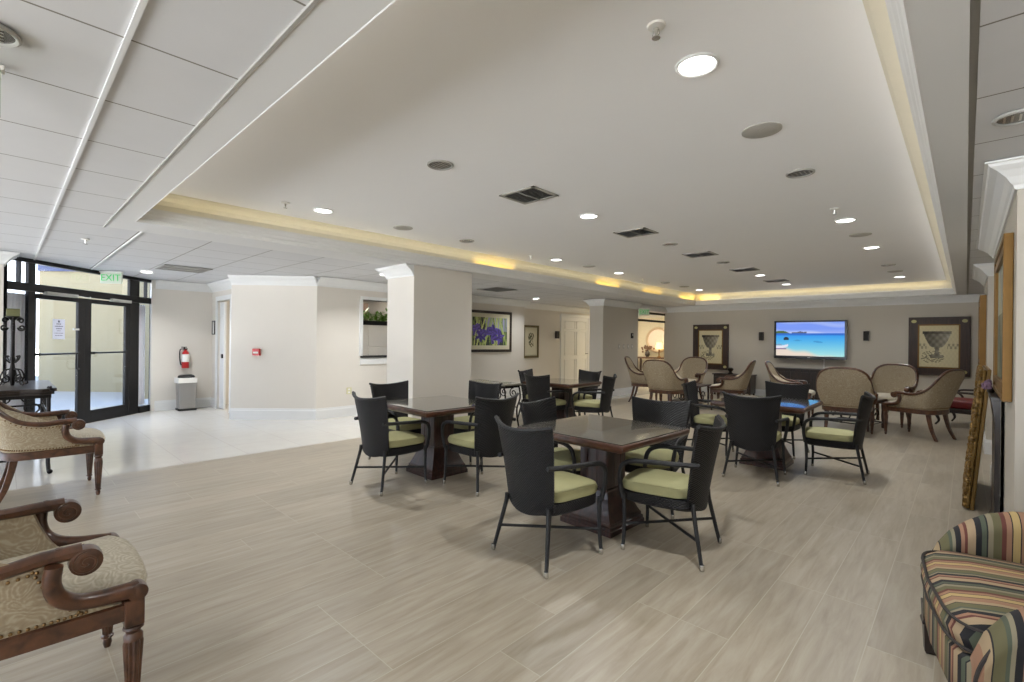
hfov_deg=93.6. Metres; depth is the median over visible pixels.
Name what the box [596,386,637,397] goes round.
baseboard
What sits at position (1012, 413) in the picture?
wall
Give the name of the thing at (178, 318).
wall
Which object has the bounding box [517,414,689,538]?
dining table
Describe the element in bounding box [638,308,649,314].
exit sign
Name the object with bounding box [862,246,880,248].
recessed light
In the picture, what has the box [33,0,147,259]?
trim
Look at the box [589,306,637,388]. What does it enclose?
wall
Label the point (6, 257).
trim
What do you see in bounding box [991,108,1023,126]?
recessed light
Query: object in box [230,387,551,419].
baseboard
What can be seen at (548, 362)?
wall
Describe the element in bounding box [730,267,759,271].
ceiling vent
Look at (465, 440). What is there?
seat cushion
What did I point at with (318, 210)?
recessed light
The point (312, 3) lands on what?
trim
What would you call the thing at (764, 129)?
ceiling speaker
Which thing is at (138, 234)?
trim
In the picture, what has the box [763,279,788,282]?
ceiling vent
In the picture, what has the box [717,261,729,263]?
recessed light
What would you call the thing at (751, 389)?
base cabinet
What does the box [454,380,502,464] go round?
dining chair
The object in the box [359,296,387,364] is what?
trim
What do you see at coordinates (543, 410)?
dining chair
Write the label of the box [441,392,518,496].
dining chair
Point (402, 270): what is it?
trim
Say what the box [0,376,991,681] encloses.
floor
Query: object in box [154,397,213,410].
baseboard
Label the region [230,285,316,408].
wall
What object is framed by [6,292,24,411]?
sheer curtain
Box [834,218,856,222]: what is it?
recessed light
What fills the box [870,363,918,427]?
armchair
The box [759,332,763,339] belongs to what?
wall speaker
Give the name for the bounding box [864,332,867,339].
grille
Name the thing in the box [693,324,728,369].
print
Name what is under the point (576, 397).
seat cushion
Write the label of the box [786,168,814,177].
recessed light
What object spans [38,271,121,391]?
wall
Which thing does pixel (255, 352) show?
station
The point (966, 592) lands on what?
seat cushion
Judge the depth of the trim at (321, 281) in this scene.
11.66 m
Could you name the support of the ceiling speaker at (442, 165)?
in the ceiling at (577, 101)
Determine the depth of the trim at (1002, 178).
3.32 m
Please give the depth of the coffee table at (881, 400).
8.06 m
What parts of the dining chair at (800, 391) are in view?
backrest, rail, seat frame, leg, armrest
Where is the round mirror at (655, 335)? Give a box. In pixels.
[646,327,663,352]
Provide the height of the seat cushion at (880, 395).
0.097 m
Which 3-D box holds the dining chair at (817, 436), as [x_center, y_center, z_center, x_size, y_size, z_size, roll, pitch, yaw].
[3.515,0.993,5.184,0.654,0.901,0.591,1,0,39]
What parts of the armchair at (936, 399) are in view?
seat rail, rail, leg, leg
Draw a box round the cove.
[152,0,951,299]
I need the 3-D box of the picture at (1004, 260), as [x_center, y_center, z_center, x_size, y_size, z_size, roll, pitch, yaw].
[3.511,-0.140,3.447,0.045,1.040,1.350,1,0,43]
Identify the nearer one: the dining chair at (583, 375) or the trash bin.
the dining chair at (583, 375)
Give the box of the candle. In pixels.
[6,308,19,315]
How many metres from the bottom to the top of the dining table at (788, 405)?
0.738 m
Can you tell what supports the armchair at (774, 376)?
on the floor
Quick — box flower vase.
[641,345,654,356]
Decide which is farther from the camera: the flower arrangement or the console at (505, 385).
the console at (505, 385)
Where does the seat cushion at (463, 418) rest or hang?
on the dining chair at (484, 390)
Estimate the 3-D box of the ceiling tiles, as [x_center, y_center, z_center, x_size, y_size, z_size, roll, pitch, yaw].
[1.080,-1.325,7.246,14.400,0.525,22.000,1,0,43]
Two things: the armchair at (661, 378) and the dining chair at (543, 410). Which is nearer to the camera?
the dining chair at (543, 410)
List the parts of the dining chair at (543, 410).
rail, backrest, armrest, seat frame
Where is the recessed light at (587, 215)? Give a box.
[579,213,597,218]
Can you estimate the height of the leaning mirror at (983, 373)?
1.245 m
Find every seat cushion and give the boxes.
[0,535,146,592]
[69,428,104,439]
[388,417,420,430]
[389,431,424,447]
[448,431,473,448]
[454,416,474,428]
[554,447,580,470]
[554,471,597,502]
[556,398,565,405]
[573,393,592,400]
[574,399,599,407]
[622,468,688,498]
[625,446,678,468]
[693,414,726,425]
[776,431,781,441]
[782,415,799,425]
[805,427,853,441]
[877,393,896,400]
[920,551,1023,650]
[950,397,972,409]
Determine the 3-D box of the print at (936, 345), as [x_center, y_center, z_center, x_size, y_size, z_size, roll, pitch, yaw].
[9.173,0.114,10.345,1.000,1.260,0.060,1,0,43]
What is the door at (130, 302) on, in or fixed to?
in the wall at (178, 318)
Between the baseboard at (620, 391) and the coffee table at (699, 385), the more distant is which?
the baseboard at (620, 391)
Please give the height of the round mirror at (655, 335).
0.950 m
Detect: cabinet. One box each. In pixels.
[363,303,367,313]
[363,325,386,354]
[712,373,756,394]
[770,367,821,399]
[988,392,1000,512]
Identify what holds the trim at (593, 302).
attached to the wall at (610, 326)
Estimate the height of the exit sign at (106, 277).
0.200 m
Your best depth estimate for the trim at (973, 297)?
11.56 m
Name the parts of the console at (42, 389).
leg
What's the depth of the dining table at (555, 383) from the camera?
7.92 m
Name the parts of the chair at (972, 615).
leg, arm, arm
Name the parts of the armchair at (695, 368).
rail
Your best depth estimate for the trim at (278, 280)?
8.24 m
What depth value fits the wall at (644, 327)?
17.89 m
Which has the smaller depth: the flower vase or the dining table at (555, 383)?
the dining table at (555, 383)
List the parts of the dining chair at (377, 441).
leg, rail, backrest, armrest, leg, leg, seat frame, armrest, leg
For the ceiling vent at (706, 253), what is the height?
0.012 m
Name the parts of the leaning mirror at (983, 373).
carved moulding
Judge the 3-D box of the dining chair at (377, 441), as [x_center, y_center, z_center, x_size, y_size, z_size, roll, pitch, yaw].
[-1.191,0.939,4.657,0.591,0.901,0.654,1,0,41]
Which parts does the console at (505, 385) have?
leg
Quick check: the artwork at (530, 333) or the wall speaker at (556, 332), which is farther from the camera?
the wall speaker at (556, 332)
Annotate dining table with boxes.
[387,395,474,479]
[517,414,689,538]
[522,378,601,417]
[711,394,822,470]
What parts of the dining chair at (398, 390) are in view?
rail, backrest, armrest, seat frame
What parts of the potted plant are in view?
planter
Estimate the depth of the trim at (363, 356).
9.16 m
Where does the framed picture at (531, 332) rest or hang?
attached to the wall at (548, 362)
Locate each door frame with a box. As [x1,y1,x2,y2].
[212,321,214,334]
[214,294,231,412]
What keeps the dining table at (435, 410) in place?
on the floor
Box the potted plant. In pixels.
[363,308,386,325]
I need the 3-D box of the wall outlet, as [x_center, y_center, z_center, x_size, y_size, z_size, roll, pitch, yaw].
[-2.968,0.906,8.761,0.011,0.120,0.100,1,0,43]
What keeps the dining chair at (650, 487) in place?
on the floor
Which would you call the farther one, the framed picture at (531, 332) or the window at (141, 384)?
the framed picture at (531, 332)
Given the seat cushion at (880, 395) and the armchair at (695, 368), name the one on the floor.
the armchair at (695, 368)
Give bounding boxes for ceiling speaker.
[393,225,412,229]
[427,160,453,170]
[741,122,781,138]
[849,232,871,236]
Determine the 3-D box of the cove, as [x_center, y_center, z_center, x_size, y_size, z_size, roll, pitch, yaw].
[2.835,-1.245,7.176,5.474,0.149,12.654,1,0,43]
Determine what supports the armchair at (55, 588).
on the floor
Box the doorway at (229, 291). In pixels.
[211,289,231,407]
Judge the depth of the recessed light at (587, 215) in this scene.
5.16 m
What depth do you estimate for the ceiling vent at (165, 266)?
7.47 m
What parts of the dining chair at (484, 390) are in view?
seat frame, armrest, backrest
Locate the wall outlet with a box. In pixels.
[346,387,351,393]
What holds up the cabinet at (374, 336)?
on the floor
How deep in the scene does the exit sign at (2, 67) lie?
1.90 m
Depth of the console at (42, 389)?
4.88 m
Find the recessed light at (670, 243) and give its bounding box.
[662,242,677,245]
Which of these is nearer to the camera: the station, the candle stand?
the candle stand
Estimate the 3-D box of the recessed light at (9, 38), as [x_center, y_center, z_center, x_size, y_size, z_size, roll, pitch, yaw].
[-1.840,-1.084,1.680,0.182,0.018,0.182,1,0,43]
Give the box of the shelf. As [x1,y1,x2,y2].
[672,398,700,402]
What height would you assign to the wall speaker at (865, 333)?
0.220 m
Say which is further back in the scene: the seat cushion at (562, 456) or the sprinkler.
the seat cushion at (562, 456)
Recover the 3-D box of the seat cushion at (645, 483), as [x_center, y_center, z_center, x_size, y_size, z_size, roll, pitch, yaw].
[1.042,0.980,3.352,0.483,0.094,0.443,1,0,35]
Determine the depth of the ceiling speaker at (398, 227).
5.75 m
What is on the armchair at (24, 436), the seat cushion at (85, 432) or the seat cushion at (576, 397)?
the seat cushion at (85, 432)
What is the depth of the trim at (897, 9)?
5.33 m
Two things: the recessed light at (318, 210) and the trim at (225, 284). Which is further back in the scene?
the trim at (225, 284)
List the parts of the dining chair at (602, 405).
seat frame, armrest, armrest, backrest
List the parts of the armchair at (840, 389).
leg, rail, seat rail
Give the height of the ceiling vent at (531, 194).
0.012 m
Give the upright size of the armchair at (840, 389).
1.070 m
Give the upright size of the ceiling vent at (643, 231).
0.012 m
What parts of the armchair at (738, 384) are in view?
seat rail, rail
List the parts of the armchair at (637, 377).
leg, rail, seat rail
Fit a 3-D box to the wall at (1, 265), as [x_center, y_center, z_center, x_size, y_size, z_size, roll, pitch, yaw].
[-7.197,0.060,5.765,0.340,2.517,1.505,1,0,43]
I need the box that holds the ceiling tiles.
[0,0,1023,312]
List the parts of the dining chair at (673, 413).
seat frame, rail, backrest, armrest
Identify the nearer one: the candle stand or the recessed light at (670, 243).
the candle stand
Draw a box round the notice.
[52,319,64,338]
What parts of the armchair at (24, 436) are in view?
leg, leg, rail, nail trim, nail trim, seat rail, leg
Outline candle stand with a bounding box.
[0,308,27,385]
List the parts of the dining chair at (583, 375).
armrest, backrest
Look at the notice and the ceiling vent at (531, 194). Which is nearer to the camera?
the ceiling vent at (531, 194)
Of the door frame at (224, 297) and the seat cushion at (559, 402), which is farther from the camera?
the door frame at (224, 297)
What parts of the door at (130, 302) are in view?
handle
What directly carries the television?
attached to the wall at (887, 326)
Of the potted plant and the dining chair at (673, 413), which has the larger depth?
the potted plant
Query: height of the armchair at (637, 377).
1.070 m
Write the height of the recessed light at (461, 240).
0.018 m
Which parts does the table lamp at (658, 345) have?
lamp shade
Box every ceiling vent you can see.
[155,264,212,272]
[477,287,514,291]
[499,186,558,203]
[613,227,658,237]
[682,251,718,257]
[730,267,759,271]
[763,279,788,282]
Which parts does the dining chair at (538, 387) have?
rail, backrest, armrest, seat frame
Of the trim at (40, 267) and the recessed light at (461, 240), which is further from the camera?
the trim at (40, 267)
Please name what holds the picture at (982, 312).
attached to the wall at (1012, 413)
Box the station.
[252,349,260,355]
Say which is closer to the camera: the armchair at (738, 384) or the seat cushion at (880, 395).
the seat cushion at (880, 395)
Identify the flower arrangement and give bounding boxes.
[981,379,994,392]
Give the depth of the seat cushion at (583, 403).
7.47 m
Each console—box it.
[0,380,56,473]
[472,379,521,426]
[637,356,663,370]
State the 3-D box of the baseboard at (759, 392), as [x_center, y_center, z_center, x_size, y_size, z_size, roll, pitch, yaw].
[7.378,1.389,12.056,7.600,0.190,0.016,1,0,43]
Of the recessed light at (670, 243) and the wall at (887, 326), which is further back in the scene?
the wall at (887, 326)
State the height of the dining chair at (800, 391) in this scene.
0.901 m
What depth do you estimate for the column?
7.13 m
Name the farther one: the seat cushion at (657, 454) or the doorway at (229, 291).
the doorway at (229, 291)
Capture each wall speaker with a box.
[555,331,559,338]
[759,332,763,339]
[863,331,868,340]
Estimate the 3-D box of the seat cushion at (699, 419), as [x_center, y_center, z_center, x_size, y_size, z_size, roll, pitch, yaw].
[2.581,0.997,6.122,0.483,0.094,0.443,1,0,33]
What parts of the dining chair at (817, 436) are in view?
leg, leg, seat frame, armrest, armrest, leg, backrest, leg, rail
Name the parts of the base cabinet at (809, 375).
door, door, door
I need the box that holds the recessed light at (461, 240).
[459,239,473,242]
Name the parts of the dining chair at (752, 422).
leg, leg, rail, backrest, seat frame, leg, armrest, leg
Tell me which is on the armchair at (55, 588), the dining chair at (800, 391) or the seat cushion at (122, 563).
the seat cushion at (122, 563)
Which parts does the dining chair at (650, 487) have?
leg, leg, seat frame, armrest, armrest, leg, backrest, rail, leg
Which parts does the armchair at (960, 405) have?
leg, seat rail, armrest, armrest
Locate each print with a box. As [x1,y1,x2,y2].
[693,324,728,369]
[908,316,970,376]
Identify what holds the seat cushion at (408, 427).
on the dining chair at (398, 390)
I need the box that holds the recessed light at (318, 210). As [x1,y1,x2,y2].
[313,208,332,213]
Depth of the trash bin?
9.18 m
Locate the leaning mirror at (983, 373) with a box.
[962,364,991,510]
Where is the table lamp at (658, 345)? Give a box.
[655,343,662,356]
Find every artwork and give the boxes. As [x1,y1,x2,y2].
[472,316,506,344]
[525,328,536,354]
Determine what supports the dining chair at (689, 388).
on the floor
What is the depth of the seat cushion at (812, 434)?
5.11 m
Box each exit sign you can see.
[0,64,4,117]
[99,271,123,283]
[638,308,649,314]
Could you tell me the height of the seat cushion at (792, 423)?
0.094 m
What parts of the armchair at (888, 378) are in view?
leg, rail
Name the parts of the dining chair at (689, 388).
backrest, armrest, seat frame, armrest, leg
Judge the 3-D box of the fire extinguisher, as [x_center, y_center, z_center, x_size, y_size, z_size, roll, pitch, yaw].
[-6.370,0.320,9.374,0.143,0.415,0.157,1,0,-4]
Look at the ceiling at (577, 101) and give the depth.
3.28 m
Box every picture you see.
[471,310,511,351]
[524,325,538,357]
[978,295,986,365]
[993,232,1013,401]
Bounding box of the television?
[774,320,846,367]
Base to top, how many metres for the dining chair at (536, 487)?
0.901 m
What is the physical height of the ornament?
0.170 m
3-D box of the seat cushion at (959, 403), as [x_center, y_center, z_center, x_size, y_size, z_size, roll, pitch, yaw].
[8.045,1.101,8.390,0.770,0.140,0.785,1,0,-31]
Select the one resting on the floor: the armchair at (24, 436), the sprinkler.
the armchair at (24, 436)
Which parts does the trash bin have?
swing lid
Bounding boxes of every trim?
[0,251,19,266]
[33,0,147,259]
[38,265,77,271]
[91,232,142,269]
[103,0,319,226]
[135,0,956,304]
[156,278,231,292]
[228,275,316,285]
[317,276,663,317]
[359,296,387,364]
[360,355,386,357]
[375,263,413,278]
[583,299,641,308]
[665,294,984,312]
[967,0,980,293]
[972,155,1023,286]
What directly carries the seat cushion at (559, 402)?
on the dining chair at (538, 387)
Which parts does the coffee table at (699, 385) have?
leg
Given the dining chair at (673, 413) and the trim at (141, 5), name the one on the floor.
the dining chair at (673, 413)
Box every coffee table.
[668,383,710,404]
[824,398,887,431]
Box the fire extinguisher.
[179,347,188,367]
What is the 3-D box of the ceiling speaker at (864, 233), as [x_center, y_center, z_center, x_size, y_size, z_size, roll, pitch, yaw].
[4.260,-1.297,5.880,0.230,0.010,0.230,1,0,43]
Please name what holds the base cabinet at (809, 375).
on the floor
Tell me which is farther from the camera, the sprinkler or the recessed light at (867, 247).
the recessed light at (867, 247)
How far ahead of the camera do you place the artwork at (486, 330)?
11.90 m
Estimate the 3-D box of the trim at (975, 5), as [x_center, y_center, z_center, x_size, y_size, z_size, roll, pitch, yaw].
[5.059,-1.291,5.325,0.025,0.503,13.330,1,0,43]
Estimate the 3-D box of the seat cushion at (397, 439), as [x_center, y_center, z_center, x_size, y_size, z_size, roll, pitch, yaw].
[-1.137,0.955,4.718,0.443,0.094,0.483,1,0,41]
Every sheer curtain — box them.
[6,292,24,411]
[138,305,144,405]
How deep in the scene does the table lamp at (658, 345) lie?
17.00 m
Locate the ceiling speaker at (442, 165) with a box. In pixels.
[427,160,453,170]
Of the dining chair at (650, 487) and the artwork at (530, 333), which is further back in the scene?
the artwork at (530, 333)
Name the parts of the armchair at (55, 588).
rail, nail trim, nail trim, seat rail, leg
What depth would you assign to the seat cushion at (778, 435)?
5.02 m
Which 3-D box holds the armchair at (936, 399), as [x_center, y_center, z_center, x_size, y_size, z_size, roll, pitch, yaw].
[6.307,0.937,7.370,0.792,1.070,0.836,1,0,-23]
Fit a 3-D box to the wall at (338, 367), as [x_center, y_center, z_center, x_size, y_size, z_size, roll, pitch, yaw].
[-1.585,0.124,10.647,0.580,2.517,5.850,1,0,43]
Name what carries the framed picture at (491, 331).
attached to the wall at (338, 367)
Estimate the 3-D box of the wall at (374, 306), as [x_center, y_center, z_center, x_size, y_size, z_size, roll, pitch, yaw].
[-3.973,0.096,10.178,3.050,2.517,3.250,1,0,43]
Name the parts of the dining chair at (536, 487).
leg, rail, backrest, leg, seat frame, armrest, leg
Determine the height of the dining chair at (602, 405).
0.901 m
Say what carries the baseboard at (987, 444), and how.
attached to the wall at (1012, 413)
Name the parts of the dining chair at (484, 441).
leg, armrest, seat frame, leg, backrest, rail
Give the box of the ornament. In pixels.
[727,367,733,373]
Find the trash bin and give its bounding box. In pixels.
[174,375,196,410]
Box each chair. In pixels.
[349,391,430,496]
[368,380,420,459]
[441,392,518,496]
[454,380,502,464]
[491,415,607,578]
[516,369,551,420]
[518,396,580,514]
[523,373,570,424]
[571,374,616,416]
[573,369,601,415]
[617,415,725,571]
[625,396,692,518]
[681,380,733,458]
[722,391,789,486]
[765,381,810,458]
[802,391,875,484]
[920,511,1023,681]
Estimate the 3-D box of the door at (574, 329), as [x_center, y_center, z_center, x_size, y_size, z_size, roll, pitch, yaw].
[1.998,0.298,15.135,0.108,2.250,1.540,1,0,43]
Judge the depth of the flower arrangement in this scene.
3.85 m
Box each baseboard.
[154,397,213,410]
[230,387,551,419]
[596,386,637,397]
[698,386,880,405]
[982,432,1003,511]
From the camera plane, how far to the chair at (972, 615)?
1.76 m
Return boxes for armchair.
[0,401,104,502]
[0,498,148,681]
[624,356,659,401]
[642,359,687,400]
[675,356,707,398]
[710,360,755,409]
[765,361,815,417]
[816,367,877,433]
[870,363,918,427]
[882,369,964,441]
[934,389,973,423]
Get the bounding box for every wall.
[0,264,3,401]
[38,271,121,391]
[121,279,149,398]
[149,280,211,410]
[226,301,386,403]
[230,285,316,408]
[316,286,523,408]
[524,308,638,377]
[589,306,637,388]
[638,317,663,370]
[664,294,978,398]
[984,189,1023,511]
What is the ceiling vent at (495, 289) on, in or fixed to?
attached to the ceiling tiles
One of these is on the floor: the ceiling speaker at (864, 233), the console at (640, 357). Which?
the console at (640, 357)
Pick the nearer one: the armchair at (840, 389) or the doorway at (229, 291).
the armchair at (840, 389)
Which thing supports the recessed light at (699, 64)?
in the ceiling at (577, 101)
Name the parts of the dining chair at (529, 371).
backrest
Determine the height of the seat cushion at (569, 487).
0.094 m
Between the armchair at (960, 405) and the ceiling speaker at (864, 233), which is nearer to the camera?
the ceiling speaker at (864, 233)
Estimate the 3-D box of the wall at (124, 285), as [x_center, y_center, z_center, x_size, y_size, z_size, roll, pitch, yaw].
[-9.136,-0.179,11.709,2.038,3.150,0.302,1,0,43]
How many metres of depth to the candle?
5.05 m
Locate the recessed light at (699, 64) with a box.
[675,52,718,77]
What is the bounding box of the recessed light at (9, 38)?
[0,24,21,47]
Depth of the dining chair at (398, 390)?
5.76 m
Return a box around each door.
[2,257,150,426]
[219,302,226,408]
[560,314,589,379]
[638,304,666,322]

